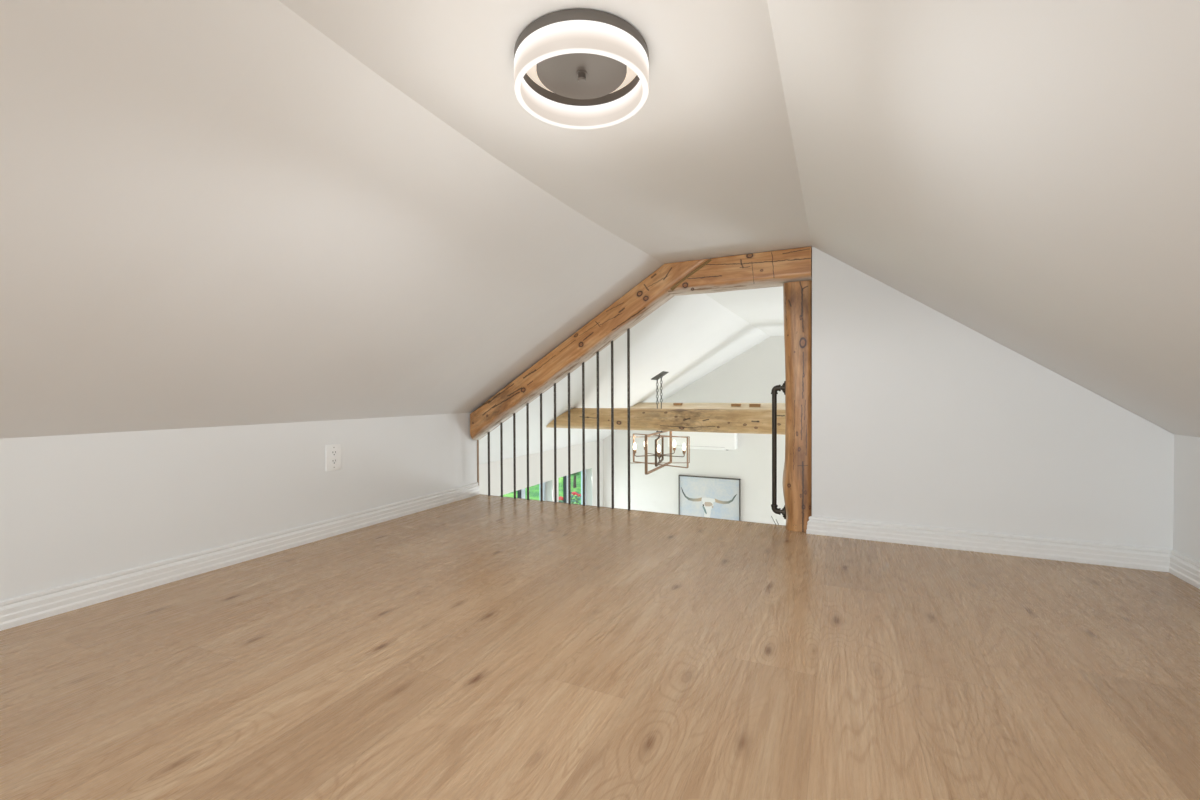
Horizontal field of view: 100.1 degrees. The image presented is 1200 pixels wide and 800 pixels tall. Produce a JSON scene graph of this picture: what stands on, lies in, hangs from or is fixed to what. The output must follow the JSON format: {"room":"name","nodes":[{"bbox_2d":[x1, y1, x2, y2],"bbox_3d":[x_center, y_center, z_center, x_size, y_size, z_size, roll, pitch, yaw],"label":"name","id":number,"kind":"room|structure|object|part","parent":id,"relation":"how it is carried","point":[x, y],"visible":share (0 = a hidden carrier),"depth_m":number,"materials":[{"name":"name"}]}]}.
{"room":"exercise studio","nodes":[
{"label":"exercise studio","id":0,"kind":"room"},
{"bbox_2d":[0,413,476,600],"bbox_3d":[-1.968,0.382,0.831,0.040,0.531,5.400,0,1,25],"label":"wall","id":1,"kind":"structure","parent":0,"point":[78,507],"depth_m":1.81,"materials":[{"name":"paint"}]},
{"bbox_2d":[0,482,479,630],"bbox_3d":[-1.943,0.609,0.815,0.019,0.078,5.388,0,1,25],"label":"baseboard","id":2,"kind":"structure","parent":1,"relation":"attached to","point":[24,609],"depth_m":1.81,"materials":[{"name":"white paint"}]},
{"bbox_2d":[325,444,340,470],"bbox_3d":[-1.233,0.265,2.324,0.012,0.121,0.076,0,1,25],"label":"wall outlet","id":3,"kind":"object","parent":1,"relation":"attached to","point":[333,451],"visible":1,"depth_m":2.32,"materials":[{"name":"white plastic"}]},
{"bbox_2d":[331,458,336,464],"bbox_3d":[-1.229,0.285,2.322,0.002,0.027,0.034,0,1,25],"label":"receptacle","id":4,"kind":"object","parent":3,"relation":"attached to","point":[333,460],"depth_m":2.32,"materials":[{"name":"white plastic"}]},
{"bbox_2d":[331,450,336,455],"bbox_3d":[-1.229,0.246,2.322,0.002,0.027,0.034,0,1,25],"label":"receptacle","id":5,"kind":"object","parent":3,"relation":"attached to","point":[333,452],"depth_m":2.32,"materials":[{"name":"white plastic"}]},
{"bbox_2d":[477,440,478,484],"bbox_3d":[-0.791,0.410,3.256,0.006,0.400,0.014,0,1,25],"label":"trim","id":6,"kind":"structure","parent":1,"relation":"attached to","point":[477,440],"depth_m":3.26,"materials":[{"name":"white wood"}]},
{"bbox_2d":[0,0,769,463],"bbox_3d":[-0.913,-0.042,2.371,2.215,1.313,9.100,0,1,25],"label":"ceiling","id":7,"kind":"structure","parent":0,"point":[214,213],"depth_m":1.30,"materials":[{"name":"paint"}]},
{"bbox_2d":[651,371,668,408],"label":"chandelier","id":8,"kind":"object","parent":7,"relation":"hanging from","point":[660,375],"depth_m":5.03,"materials":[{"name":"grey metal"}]},
{"bbox_3d":[0.575,-0.096,5.041,0.021,0.281,0.021,-1,1,-20],"label":"chain","id":9,"kind":"part","parent":8,"relation":"part of","materials":[{"name":"grey metal"}]},
{"bbox_3d":[0.613,-0.117,5.022,0.021,0.281,0.021,-1,1,-20],"label":"chain","id":10,"kind":"part","parent":8,"relation":"part of","materials":[{"name":"grey metal"}]},
{"bbox_2d":[633,431,689,474],"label":"chandelier","id":11,"kind":"object","parent":7,"relation":"hanging from","point":[658,454],"depth_m":4.98,"materials":[{"name":"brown metal"}]},
{"bbox_3d":[0.596,0.502,5.040,0.054,0.366,0.866,0,1,25],"label":"frame","id":12,"kind":"part","parent":11,"relation":"part of","materials":[{"name":"brown metal"}]},
{"bbox_3d":[0.596,0.504,5.040,0.020,0.257,0.512,0,1,14],"label":"frame","id":13,"kind":"part","parent":11,"relation":"part of","materials":[{"name":"brown metal"}]},
{"bbox_3d":[0.596,0.502,5.040,0.645,0.300,0.214,0,1,25],"label":"frame","id":14,"kind":"part","parent":11,"relation":"part of","materials":[{"name":"brown metal"}]},
{"bbox_3d":[0.596,0.500,5.040,0.605,0.267,0.018,0,1,0],"label":"frame","id":15,"kind":"part","parent":11,"relation":"part of","materials":[{"name":"brown metal"}]},
{"bbox_2d":[546,408,785,434],"bbox_3d":[1.196,0.164,3.807,3.726,0.190,0.195,0,1,25],"label":"crossbeam","id":16,"kind":"object","parent":7,"relation":"attached to","point":[750,421],"visible":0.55,"depth_m":4.00,"materials":[{"name":"brown wood"}]},
{"bbox_2d":[630,402,784,409],"bbox_3d":[1.860,0.127,5.208,3.689,0.195,0.200,0,1,25],"label":"crossbeam","id":17,"kind":"object","parent":7,"relation":"attached to","point":[781,406],"visible":0.15,"depth_m":5.45,"materials":[{"name":"brown wood"}]},
{"bbox_2d":[479,440,602,506],"bbox_3d":[-0.831,1.754,5.294,0.140,2.358,3.800,0,1,25],"label":"wall","id":18,"kind":"structure","parent":0,"point":[591,447],"depth_m":5.67,"materials":[{"name":"paint"}]},
{"bbox_2d":[517,482,545,500],"bbox_3d":[-0.935,1.628,5.167,0.040,1.415,1.385,0,1,25],"label":"window","id":19,"kind":"structure","parent":18,"relation":"in","point":[520,493],"depth_m":5.38,"materials":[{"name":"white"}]},
{"bbox_3d":[-0.855,1.625,5.340,0.027,1.415,0.028,0,1,25],"label":"dark sash","id":20,"kind":"part","parent":19,"relation":"part of","materials":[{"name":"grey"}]},
{"bbox_2d":[563,470,585,504],"bbox_3d":[-0.390,1.610,6.314,0.040,1.415,0.885,0,1,25],"label":"window","id":21,"kind":"structure","parent":18,"relation":"in","point":[565,478],"depth_m":6.24,"materials":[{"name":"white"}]},
{"bbox_3d":[-0.435,1.612,6.223,0.027,1.415,0.028,0,1,25],"label":"dark sash","id":22,"kind":"part","parent":21,"relation":"part of","materials":[{"name":"grey"}]},
{"bbox_2d":[278,0,811,335],"bbox_3d":[0.299,-0.696,1.785,0.772,0.001,9.100,0,1,25],"label":"ceiling","id":23,"kind":"structure","parent":0,"point":[706,168],"depth_m":1.22,"materials":[{"name":"paint"}]},
{"bbox_2d":[514,9,648,128],"bbox_3d":[-0.037,-0.648,1.006,0.267,0.070,0.267,0,1,25],"label":"ceiling lamp","id":24,"kind":"object","parent":23,"relation":"attached to","point":[574,68],"visible":1,"depth_m":0.98,"materials":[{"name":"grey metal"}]},
{"bbox_3d":[-0.037,-0.665,1.006,0.180,0.022,0.180,0,1,25],"label":"plate","id":25,"kind":"part","parent":24,"relation":"part of","materials":[{"name":"grey metal"}]},
{"bbox_2d":[470,259,708,439],"bbox_3d":[-0.091,-0.224,2.878,1.553,0.965,0.121,0,1,25],"label":"log beam","id":26,"kind":"structure","parent":23,"relation":"attached to","point":[652,292],"depth_m":2.83,"materials":[{"name":"brown wood"}]},
{"bbox_2d":[0,495,1199,799],"bbox_3d":[-0.506,0.666,0.133,3.319,0.030,5.387,0,1,25],"label":"floor","id":27,"kind":"structure","parent":0,"point":[478,647],"depth_m":1.17,"materials":[{"name":"brown wood"}]},
{"bbox_2d":[488,432,489,495],"bbox_3d":[-0.707,0.396,3.198,0.015,0.428,0.016,0,1,25],"label":"bar","id":28,"kind":"object","parent":27,"relation":"on","point":[488,432],"visible":0.94,"depth_m":3.19,"materials":[{"name":"metal"}]},
{"bbox_2d":[500,422,502,496],"bbox_3d":[-0.618,0.365,3.155,0.015,0.490,0.016,0,1,25],"label":"bar","id":29,"kind":"object","parent":27,"relation":"on","point":[501,424],"visible":0.98,"depth_m":3.15,"materials":[{"name":"metal"}]},
{"bbox_2d":[513,413,515,498],"bbox_3d":[-0.530,0.335,3.113,0.015,0.550,0.016,0,1,25],"label":"bar","id":30,"kind":"object","parent":27,"relation":"on","point":[514,420],"visible":0.97,"depth_m":3.11,"materials":[{"name":"metal"}]},
{"bbox_2d":[526,403,528,499],"bbox_3d":[-0.441,0.304,3.070,0.015,0.611,0.016,0,1,25],"label":"bar","id":31,"kind":"object","parent":27,"relation":"on","point":[527,404],"visible":0.98,"depth_m":3.06,"materials":[{"name":"metal"}]},
{"bbox_2d":[540,393,542,500],"bbox_3d":[-0.354,0.274,3.028,0.015,0.672,0.016,0,1,25],"label":"bar","id":32,"kind":"object","parent":27,"relation":"on","point":[541,441],"visible":0.96,"depth_m":3.02,"materials":[{"name":"metal"}]},
{"bbox_2d":[554,383,556,502],"bbox_3d":[-0.266,0.244,2.986,0.015,0.732,0.016,0,1,25],"label":"bar","id":33,"kind":"object","parent":27,"relation":"on","point":[555,452],"visible":0.99,"depth_m":2.98,"materials":[{"name":"metal"}]},
{"bbox_2d":[568,373,570,503],"bbox_3d":[-0.181,0.215,2.945,0.015,0.791,0.016,0,1,25],"label":"bar","id":34,"kind":"object","parent":27,"relation":"on","point":[569,440],"visible":0.99,"depth_m":2.94,"materials":[{"name":"metal"}]},
{"bbox_2d":[582,362,584,505],"bbox_3d":[-0.095,0.186,2.904,0.015,0.850,0.016,0,1,25],"label":"bar","id":35,"kind":"object","parent":27,"relation":"on","point":[583,366],"visible":0.99,"depth_m":2.90,"materials":[{"name":"metal"}]},
{"bbox_2d":[596,351,599,506],"bbox_3d":[-0.011,0.157,2.864,0.015,0.908,0.016,0,1,25],"label":"bar","id":36,"kind":"object","parent":27,"relation":"on","point":[597,353],"visible":0.98,"depth_m":2.86,"materials":[{"name":"metal"}]},
{"bbox_2d":[611,340,613,508],"bbox_3d":[0.070,0.129,2.825,0.015,0.964,0.016,0,1,25],"label":"bar","id":37,"kind":"object","parent":27,"relation":"on","point":[612,348],"visible":0.97,"depth_m":2.82,"materials":[{"name":"metal"}]},
{"bbox_2d":[627,328,629,509],"bbox_3d":[0.159,0.098,2.782,0.015,1.026,0.016,0,1,25],"label":"bar","id":38,"kind":"object","parent":27,"relation":"on","point":[628,329],"visible":0.99,"depth_m":2.77,"materials":[{"name":"metal"}]},
{"bbox_2d":[771,280,811,531],"bbox_3d":[0.914,0.031,2.406,0.187,1.164,0.129,0,1,25],"label":"log post","id":39,"kind":"object","parent":27,"relation":"on","point":[797,296],"depth_m":2.34,"materials":[{"name":"brown wood"}]},
{"bbox_2d":[668,247,811,295],"bbox_3d":[0.672,-0.629,2.506,0.710,0.155,0.125,0,1,25],"label":"log beam","id":40,"kind":"structure","parent":39,"relation":"on","point":[771,268],"depth_m":2.43,"materials":[{"name":"brown wood"}]},
{"bbox_3d":[0.870,0.242,2.448,0.070,0.670,0.068,0,1,25],"label":"pipe handle","id":41,"kind":"part","parent":39,"relation":"part of","materials":[{"name":"black metal"}]},
{"bbox_2d":[480,494,784,525],"bbox_3d":[0.056,0.731,2.853,1.921,0.241,0.006,0,1,25],"label":"trim","id":42,"kind":"structure","parent":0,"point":[480,494],"depth_m":2.73,"materials":[{"name":"brown wood"}]},
{"bbox_2d":[603,336,785,525],"bbox_3d":[2.257,1.075,5.975,4.850,3.671,0.100,0,1,25],"label":"wall","id":43,"kind":"structure","parent":0,"point":[751,376],"depth_m":6.24,"materials":[{"name":"paint"}]},
{"bbox_2d":[668,431,737,450],"bbox_3d":[1.275,0.451,6.271,0.840,0.320,0.190,0,1,25],"label":"air conditioner","id":44,"kind":"object","parent":43,"relation":"attached to","point":[698,440],"visible":0.67,"depth_m":6.16,"materials":[{"name":"white plastic"}]},
{"bbox_2d":[678,475,740,520],"bbox_3d":[1.370,1.324,6.322,0.774,0.712,0.038,0,1,25],"label":"framed picture","id":45,"kind":"object","parent":43,"relation":"attached to","point":[700,496],"visible":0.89,"depth_m":6.30,"materials":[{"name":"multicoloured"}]},
{"bbox_2d":[767,0,1199,436],"bbox_3d":[1.559,0.001,1.197,2.012,1.390,9.100,0,1,25],"label":"ceiling","id":46,"kind":"structure","parent":0,"point":[1026,173],"depth_m":0.93,"materials":[{"name":"paint"}]},
{"bbox_2d":[812,246,1173,549],"bbox_3d":[1.912,-0.010,1.939,2.012,1.390,0.130,0,1,25],"label":"wall","id":47,"kind":"structure","parent":0,"point":[920,417],"depth_m":2.08,"materials":[{"name":"paint"}]},
{"bbox_2d":[806,516,1171,571],"bbox_3d":[1.505,0.577,2.059,1.220,0.078,0.019,0,1,25],"label":"baseboard","id":48,"kind":"structure","parent":47,"relation":"attached to","point":[1134,557],"depth_m":2.01,"materials":[{"name":"white paint"}]},
{"bbox_2d":[1173,434,1199,561],"bbox_3d":[0.938,0.407,-0.602,0.040,0.494,5.307,0,1,25],"label":"wall","id":49,"kind":"structure","parent":0,"point":[1186,507],"depth_m":1.73,"materials":[{"name":"paint"}]},
{"bbox_2d":[1169,550,1199,588],"bbox_3d":[0.912,0.615,-0.586,0.019,0.078,5.307,0,1,25],"label":"baseboard","id":50,"kind":"structure","parent":49,"relation":"attached to","point":[1181,566],"depth_m":1.72,"materials":[{"name":"white paint"}]},
{"label":"outside","id":51,"kind":"structure","parent":0,"visible":0},
{"bbox_2d":[503,473,580,503],"bbox_3d":[-19.329,2.846,36.915,60.000,0.171,70.000,0,1,25],"label":"lawn","id":52,"kind":"structure","parent":51,"point":[533,490],"depth_m":16.82,"materials":[{"name":"green plant"}]},
{"bbox_2d":[571,492,580,503],"bbox_3d":[-0.481,2.523,10.637,0.850,1.280,0.824,0,1,25],"label":"rose bush","id":53,"kind":"object","parent":52,"relation":"on","point":[578,494],"visible":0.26,"depth_m":10.58,"materials":[{"name":"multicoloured plant"}]},
{"bbox_2d":[571,471,580,487],"bbox_3d":[-0.840,2.660,17.297,0.728,0.928,0.727,-1,1,-26],"label":"young tree","id":54,"kind":"object","parent":52,"relation":"on","point":[576,473],"visible":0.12,"depth_m":17.24,"materials":[{"name":"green plant"}]}
]}

